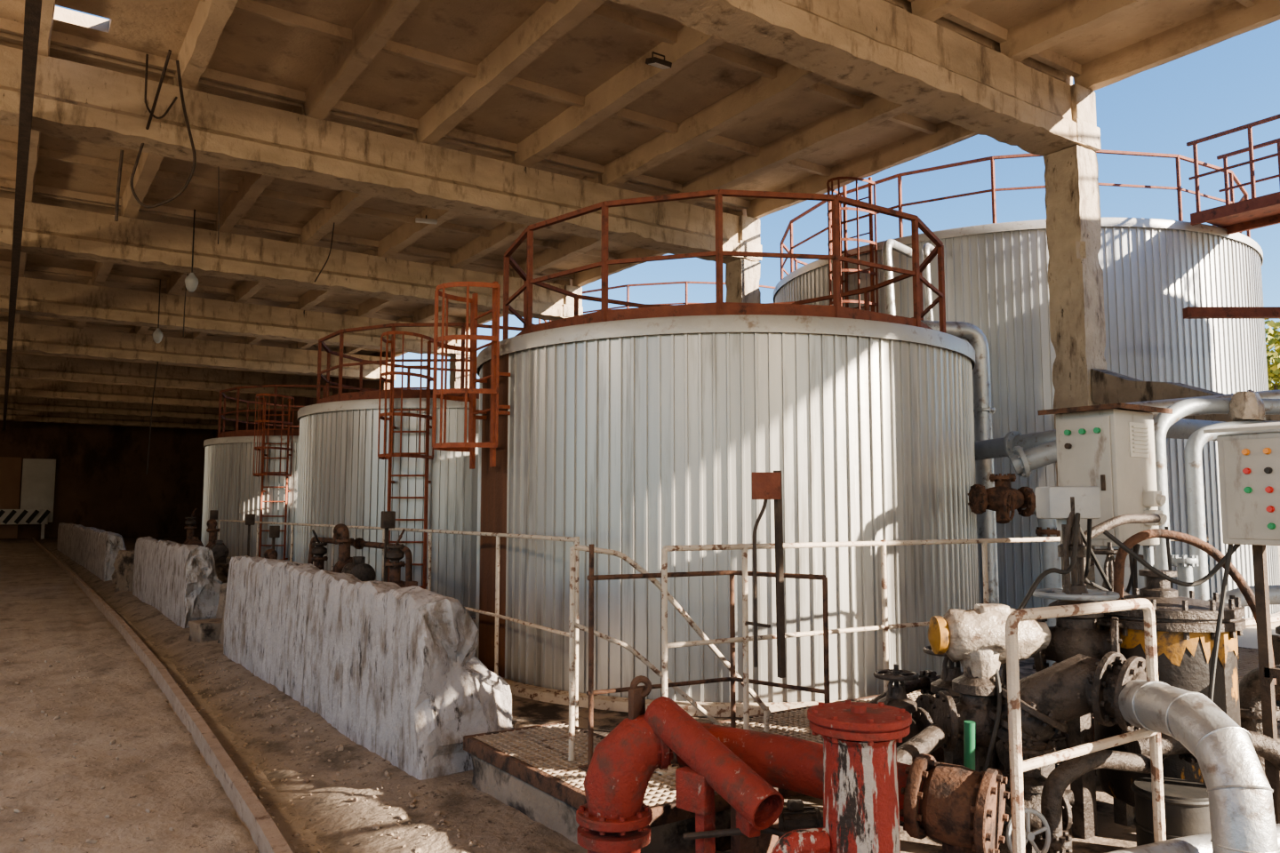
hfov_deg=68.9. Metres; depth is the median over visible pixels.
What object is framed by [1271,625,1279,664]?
valve
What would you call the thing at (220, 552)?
pump
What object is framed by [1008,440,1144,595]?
pipe
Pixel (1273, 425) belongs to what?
hood
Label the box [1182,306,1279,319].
steel beam
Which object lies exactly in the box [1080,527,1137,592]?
power cable
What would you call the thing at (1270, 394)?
pipe
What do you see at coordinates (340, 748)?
gravel
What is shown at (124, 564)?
rubble
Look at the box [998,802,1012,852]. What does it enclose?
valve
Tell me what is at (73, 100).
roof beam
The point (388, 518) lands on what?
junction box
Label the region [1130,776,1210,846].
drum
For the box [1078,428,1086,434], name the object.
lamp
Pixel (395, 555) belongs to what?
valve
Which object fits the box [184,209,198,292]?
pendant lamp
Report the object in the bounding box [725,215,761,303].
concrete column
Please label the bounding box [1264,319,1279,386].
tree
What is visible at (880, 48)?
roof beam
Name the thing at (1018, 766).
walkway railing
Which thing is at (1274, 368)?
tree
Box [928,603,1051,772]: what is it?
valve
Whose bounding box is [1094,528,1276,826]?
vessel
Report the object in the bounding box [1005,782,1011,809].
valve
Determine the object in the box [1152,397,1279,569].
pipe
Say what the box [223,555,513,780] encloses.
concrete barrier
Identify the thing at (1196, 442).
pipe
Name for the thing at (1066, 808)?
valve
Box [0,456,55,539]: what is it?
gate
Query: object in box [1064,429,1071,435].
lamp
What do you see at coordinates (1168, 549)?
power cable
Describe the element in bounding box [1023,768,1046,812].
valve
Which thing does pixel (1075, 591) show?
valve
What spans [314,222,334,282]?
hanging wire
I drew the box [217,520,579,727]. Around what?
walkway railing
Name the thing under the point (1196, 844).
insulated pipe
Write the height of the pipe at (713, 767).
0.882 m
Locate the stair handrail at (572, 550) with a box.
[568,544,771,761]
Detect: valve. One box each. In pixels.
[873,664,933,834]
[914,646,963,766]
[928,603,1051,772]
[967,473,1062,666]
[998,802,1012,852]
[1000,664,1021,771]
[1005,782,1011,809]
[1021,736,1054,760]
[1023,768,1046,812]
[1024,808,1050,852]
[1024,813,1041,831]
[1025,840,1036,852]
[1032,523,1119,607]
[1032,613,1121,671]
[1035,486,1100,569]
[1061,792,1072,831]
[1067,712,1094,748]
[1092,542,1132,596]
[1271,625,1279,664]
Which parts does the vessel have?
vessel leg, bolted lid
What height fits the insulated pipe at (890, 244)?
5.417 m
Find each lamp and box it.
[152,279,162,343]
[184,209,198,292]
[415,215,437,223]
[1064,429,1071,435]
[1064,443,1071,448]
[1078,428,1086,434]
[1093,427,1100,433]
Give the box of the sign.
[745,470,785,678]
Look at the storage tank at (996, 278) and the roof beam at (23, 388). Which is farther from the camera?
the roof beam at (23, 388)
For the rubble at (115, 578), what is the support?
on the floor at (500, 828)
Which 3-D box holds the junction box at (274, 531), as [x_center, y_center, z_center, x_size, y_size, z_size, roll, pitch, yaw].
[-4.869,1.940,12.387,0.120,1.240,0.085,3,-6,-34]
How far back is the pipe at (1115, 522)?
4.82 m
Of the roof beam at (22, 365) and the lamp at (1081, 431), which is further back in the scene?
the roof beam at (22, 365)
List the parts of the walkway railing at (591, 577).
post, rail, rail, post, post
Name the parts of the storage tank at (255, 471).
railing post, railing post, railing post, railing post, railing post, guard railing, railing post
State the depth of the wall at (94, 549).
23.79 m
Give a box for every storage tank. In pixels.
[200,384,379,563]
[295,322,523,623]
[432,189,979,717]
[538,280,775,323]
[773,149,1279,625]
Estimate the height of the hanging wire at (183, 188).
1.438 m
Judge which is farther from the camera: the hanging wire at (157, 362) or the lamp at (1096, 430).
the hanging wire at (157, 362)
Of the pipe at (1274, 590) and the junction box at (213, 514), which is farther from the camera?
the junction box at (213, 514)
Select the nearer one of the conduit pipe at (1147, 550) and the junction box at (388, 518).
the conduit pipe at (1147, 550)
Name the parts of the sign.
sign plate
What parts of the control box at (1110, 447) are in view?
cabinet door, door handle, stand frame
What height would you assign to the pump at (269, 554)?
0.950 m
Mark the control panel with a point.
(1249, 464)
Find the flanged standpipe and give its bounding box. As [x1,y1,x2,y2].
[771,699,911,852]
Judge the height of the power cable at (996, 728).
0.822 m
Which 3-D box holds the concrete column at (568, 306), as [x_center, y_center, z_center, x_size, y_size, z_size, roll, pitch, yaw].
[-1.633,0.138,20.827,0.500,6.600,0.520,3,-6,-34]
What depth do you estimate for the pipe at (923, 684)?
4.71 m
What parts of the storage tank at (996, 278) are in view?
railing post, railing post, railing post, railing post, railing post, guard railing, railing post, railing post, railing post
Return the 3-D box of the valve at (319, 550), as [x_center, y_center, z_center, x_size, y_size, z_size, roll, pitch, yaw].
[-3.724,1.780,10.541,0.314,1.233,0.823,3,-6,-34]
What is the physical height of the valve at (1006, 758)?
0.828 m
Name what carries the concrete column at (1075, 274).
on the floor at (43, 610)
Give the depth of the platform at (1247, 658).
7.88 m
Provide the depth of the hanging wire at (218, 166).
11.66 m
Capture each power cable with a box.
[982,669,1001,771]
[1017,512,1079,609]
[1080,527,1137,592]
[1084,519,1140,593]
[1103,530,1240,586]
[1128,548,1134,595]
[1164,527,1173,588]
[1208,544,1232,702]
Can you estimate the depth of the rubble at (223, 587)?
11.95 m
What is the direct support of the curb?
on the floor at (43, 610)
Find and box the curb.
[32,537,293,852]
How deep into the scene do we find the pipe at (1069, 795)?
3.71 m
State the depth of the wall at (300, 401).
39.23 m
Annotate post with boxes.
[1070,769,1097,839]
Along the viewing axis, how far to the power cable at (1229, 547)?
3.98 m
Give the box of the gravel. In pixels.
[0,647,484,852]
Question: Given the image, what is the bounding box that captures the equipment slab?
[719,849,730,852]
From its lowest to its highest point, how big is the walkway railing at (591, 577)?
1.120 m
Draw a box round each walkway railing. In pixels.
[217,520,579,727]
[578,544,829,771]
[654,536,1208,775]
[1005,598,1166,852]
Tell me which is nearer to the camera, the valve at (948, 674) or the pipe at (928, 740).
the pipe at (928, 740)
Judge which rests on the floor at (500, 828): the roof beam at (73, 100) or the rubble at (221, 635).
the rubble at (221, 635)
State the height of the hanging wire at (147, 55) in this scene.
0.808 m
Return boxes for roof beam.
[0,44,759,263]
[0,197,567,320]
[0,274,465,357]
[0,320,395,381]
[0,352,332,398]
[0,376,291,411]
[0,395,260,422]
[0,409,234,431]
[609,0,1094,156]
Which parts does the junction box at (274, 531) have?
post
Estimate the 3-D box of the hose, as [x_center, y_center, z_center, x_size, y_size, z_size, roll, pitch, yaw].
[0.456,1.415,3.223,0.620,0.074,0.067,-1,-5,9]
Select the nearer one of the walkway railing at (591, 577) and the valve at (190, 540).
the walkway railing at (591, 577)
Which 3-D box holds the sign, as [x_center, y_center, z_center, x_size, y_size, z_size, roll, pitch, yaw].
[0.614,0.761,4.851,0.264,1.061,0.154,-4,-6,37]
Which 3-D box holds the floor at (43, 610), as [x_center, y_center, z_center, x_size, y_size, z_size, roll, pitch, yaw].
[-10.582,2.919,14.368,23.000,0.126,88.000,3,-6,-34]
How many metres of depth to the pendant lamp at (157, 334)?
21.46 m
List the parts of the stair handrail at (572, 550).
post, rail, post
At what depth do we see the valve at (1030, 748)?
3.66 m
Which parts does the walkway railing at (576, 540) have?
post, post, post, post, post, rail, rail, post, post, post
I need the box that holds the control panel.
[1203,422,1279,823]
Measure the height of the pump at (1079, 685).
0.910 m
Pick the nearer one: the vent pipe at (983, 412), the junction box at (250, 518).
the vent pipe at (983, 412)
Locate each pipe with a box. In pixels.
[2,0,41,430]
[307,536,412,581]
[576,675,673,852]
[644,696,783,852]
[676,721,1009,852]
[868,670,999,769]
[880,239,911,315]
[896,724,946,826]
[920,320,999,603]
[921,242,937,320]
[963,720,975,770]
[974,418,1223,460]
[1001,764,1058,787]
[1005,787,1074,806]
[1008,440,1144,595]
[1032,749,1151,852]
[1077,513,1160,584]
[1089,554,1176,567]
[1104,824,1279,852]
[1118,680,1279,852]
[1127,389,1279,417]
[1129,730,1279,770]
[1144,548,1151,569]
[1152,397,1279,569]
[1170,554,1198,598]
[1184,420,1279,600]
[1207,585,1279,607]
[1238,664,1279,773]
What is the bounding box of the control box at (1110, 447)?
[1037,402,1172,589]
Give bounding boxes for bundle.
[1228,389,1265,421]
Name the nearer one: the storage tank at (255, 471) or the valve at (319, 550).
the valve at (319, 550)
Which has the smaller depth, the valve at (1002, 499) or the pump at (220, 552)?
the valve at (1002, 499)
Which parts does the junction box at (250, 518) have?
post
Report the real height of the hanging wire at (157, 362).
3.302 m
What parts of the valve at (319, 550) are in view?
pump casing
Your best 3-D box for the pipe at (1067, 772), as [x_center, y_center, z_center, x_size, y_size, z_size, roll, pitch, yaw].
[1.692,1.505,3.486,0.561,0.593,0.130,2,-6,-26]
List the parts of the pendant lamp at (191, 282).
lamp shade, cord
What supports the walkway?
on the storage tank at (996, 278)
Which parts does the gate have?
painted panel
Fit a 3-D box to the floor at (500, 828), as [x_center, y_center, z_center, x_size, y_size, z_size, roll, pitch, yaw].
[-16.188,3.998,26.845,1.900,0.172,61.000,3,-6,-34]
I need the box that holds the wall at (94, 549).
[56,522,125,581]
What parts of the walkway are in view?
railing post, railing post, railing, railing, railing post, railing post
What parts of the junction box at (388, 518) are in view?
post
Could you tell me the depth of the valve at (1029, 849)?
3.62 m
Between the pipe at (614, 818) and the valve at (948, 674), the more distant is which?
the valve at (948, 674)
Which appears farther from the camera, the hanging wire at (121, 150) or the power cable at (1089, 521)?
the hanging wire at (121, 150)
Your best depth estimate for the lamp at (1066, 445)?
5.49 m
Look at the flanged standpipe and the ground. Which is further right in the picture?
the ground
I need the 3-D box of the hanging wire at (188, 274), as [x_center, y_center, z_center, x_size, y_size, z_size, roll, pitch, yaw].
[-8.205,-2.419,16.900,0.126,1.601,0.019,-3,-6,34]
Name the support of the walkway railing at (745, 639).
on the platform at (795, 723)
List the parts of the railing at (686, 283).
railing post, railing post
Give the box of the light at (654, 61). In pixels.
[645,51,671,69]
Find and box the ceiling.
[0,0,1279,376]
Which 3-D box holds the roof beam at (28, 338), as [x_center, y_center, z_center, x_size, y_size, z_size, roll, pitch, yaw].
[-15.897,-2.343,25.843,18.620,0.772,0.516,3,-6,-34]
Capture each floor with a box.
[0,536,325,852]
[32,537,721,852]
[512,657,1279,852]
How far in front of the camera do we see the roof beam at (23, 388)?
37.05 m
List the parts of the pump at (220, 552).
pump casing, motor, frame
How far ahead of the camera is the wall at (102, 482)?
52.53 m
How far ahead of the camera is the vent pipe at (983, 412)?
9.40 m
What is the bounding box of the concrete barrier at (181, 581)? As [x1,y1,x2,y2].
[132,536,223,628]
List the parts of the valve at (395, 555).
pump casing, motor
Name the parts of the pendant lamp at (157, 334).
lamp shade, cord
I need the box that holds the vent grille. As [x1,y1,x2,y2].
[1128,422,1149,457]
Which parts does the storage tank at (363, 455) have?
railing post, railing post, railing post, railing post, railing post, railing post, guard railing, railing post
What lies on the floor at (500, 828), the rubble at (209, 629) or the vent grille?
the rubble at (209, 629)
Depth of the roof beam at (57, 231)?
17.07 m
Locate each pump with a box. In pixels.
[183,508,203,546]
[205,519,229,583]
[264,549,277,559]
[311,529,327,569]
[331,523,375,581]
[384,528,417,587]
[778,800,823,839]
[988,651,1146,778]
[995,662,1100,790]
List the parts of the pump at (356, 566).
pump casing, motor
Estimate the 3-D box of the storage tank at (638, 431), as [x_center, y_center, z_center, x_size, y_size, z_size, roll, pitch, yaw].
[0.793,0.303,9.169,4.920,3.925,4.920,-1,-5,16]
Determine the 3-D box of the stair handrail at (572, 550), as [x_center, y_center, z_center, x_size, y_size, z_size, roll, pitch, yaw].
[0.198,1.204,5.167,1.266,1.114,0.066,3,-6,-27]
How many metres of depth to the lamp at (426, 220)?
15.90 m
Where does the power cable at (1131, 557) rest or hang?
attached to the control box at (1110, 447)
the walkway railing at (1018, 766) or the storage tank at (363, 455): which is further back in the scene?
the storage tank at (363, 455)
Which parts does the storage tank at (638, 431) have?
railing post, railing post, railing post, railing post, railing post, railing post, guard railing, railing post, railing post, railing post, railing post, railing post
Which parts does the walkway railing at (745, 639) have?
post, post, rail, post, rail, post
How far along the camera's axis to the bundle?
6.21 m
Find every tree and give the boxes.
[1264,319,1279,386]
[1264,320,1279,390]
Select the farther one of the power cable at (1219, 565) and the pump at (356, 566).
the pump at (356, 566)
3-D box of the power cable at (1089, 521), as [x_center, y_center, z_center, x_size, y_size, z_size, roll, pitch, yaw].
[2.405,0.667,4.823,0.132,0.485,1.174,-4,-6,37]
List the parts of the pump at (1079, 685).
support leg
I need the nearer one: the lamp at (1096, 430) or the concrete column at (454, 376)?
the lamp at (1096, 430)
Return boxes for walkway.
[1186,113,1279,234]
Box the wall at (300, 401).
[212,352,390,438]
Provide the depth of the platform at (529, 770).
4.71 m
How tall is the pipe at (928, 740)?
0.584 m
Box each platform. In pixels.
[463,721,730,852]
[671,676,1094,798]
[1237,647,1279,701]
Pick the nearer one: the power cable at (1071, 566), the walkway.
the power cable at (1071, 566)
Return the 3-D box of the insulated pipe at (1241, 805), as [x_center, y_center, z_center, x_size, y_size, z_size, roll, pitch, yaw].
[1.959,1.366,3.283,0.215,0.852,0.750,0,-5,-1]
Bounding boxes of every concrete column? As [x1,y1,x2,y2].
[449,328,470,388]
[562,284,583,317]
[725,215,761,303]
[1043,83,1106,590]
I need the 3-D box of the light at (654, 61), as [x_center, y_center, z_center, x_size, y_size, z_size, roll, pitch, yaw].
[0.205,-4.031,10.292,0.240,0.168,0.184,3,-6,-34]
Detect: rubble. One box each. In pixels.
[112,569,118,583]
[113,549,135,592]
[187,618,222,643]
[216,583,227,618]
[217,605,224,644]
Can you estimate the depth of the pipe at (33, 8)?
10.28 m
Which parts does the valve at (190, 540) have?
pump casing, motor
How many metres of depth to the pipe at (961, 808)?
3.15 m
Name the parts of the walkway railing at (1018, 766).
rail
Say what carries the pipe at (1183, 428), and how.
attached to the storage tank at (638, 431)
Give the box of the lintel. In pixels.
[1091,368,1279,422]
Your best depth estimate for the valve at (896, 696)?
4.25 m
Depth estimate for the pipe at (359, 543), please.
9.40 m
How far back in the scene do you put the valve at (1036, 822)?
3.59 m
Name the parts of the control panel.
cabinet door, stand frame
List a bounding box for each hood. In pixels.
[1037,402,1172,415]
[1203,422,1279,433]
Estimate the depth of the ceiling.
11.96 m
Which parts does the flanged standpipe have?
round lid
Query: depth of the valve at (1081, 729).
4.20 m
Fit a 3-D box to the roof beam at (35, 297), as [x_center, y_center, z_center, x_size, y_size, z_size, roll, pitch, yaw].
[-12.506,-2.780,20.910,18.620,0.772,0.516,3,-6,-34]
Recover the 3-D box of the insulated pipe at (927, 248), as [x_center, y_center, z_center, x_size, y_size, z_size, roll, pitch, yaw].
[4.197,0.065,12.906,0.322,5.352,0.726,-3,-6,29]
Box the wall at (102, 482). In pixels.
[0,420,213,540]
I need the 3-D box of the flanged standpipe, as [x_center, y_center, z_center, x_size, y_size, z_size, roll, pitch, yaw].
[0.645,1.391,2.936,0.482,0.988,0.330,3,-6,-34]
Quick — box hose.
[683,827,788,840]
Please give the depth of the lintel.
10.23 m
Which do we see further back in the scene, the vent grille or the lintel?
the lintel
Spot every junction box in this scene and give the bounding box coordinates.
[209,510,217,519]
[245,513,255,556]
[269,526,279,549]
[380,511,395,582]
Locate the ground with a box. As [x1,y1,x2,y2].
[1237,545,1279,648]
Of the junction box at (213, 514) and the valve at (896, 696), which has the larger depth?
the junction box at (213, 514)
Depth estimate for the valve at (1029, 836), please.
3.31 m
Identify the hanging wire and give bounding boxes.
[114,149,123,221]
[129,49,196,207]
[144,54,177,119]
[146,361,158,474]
[183,273,188,336]
[217,166,219,244]
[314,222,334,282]
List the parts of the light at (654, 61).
lamp glass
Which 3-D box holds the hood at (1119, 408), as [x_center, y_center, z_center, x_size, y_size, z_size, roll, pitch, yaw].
[2.769,-0.086,5.561,0.580,0.028,0.500,3,-6,-34]

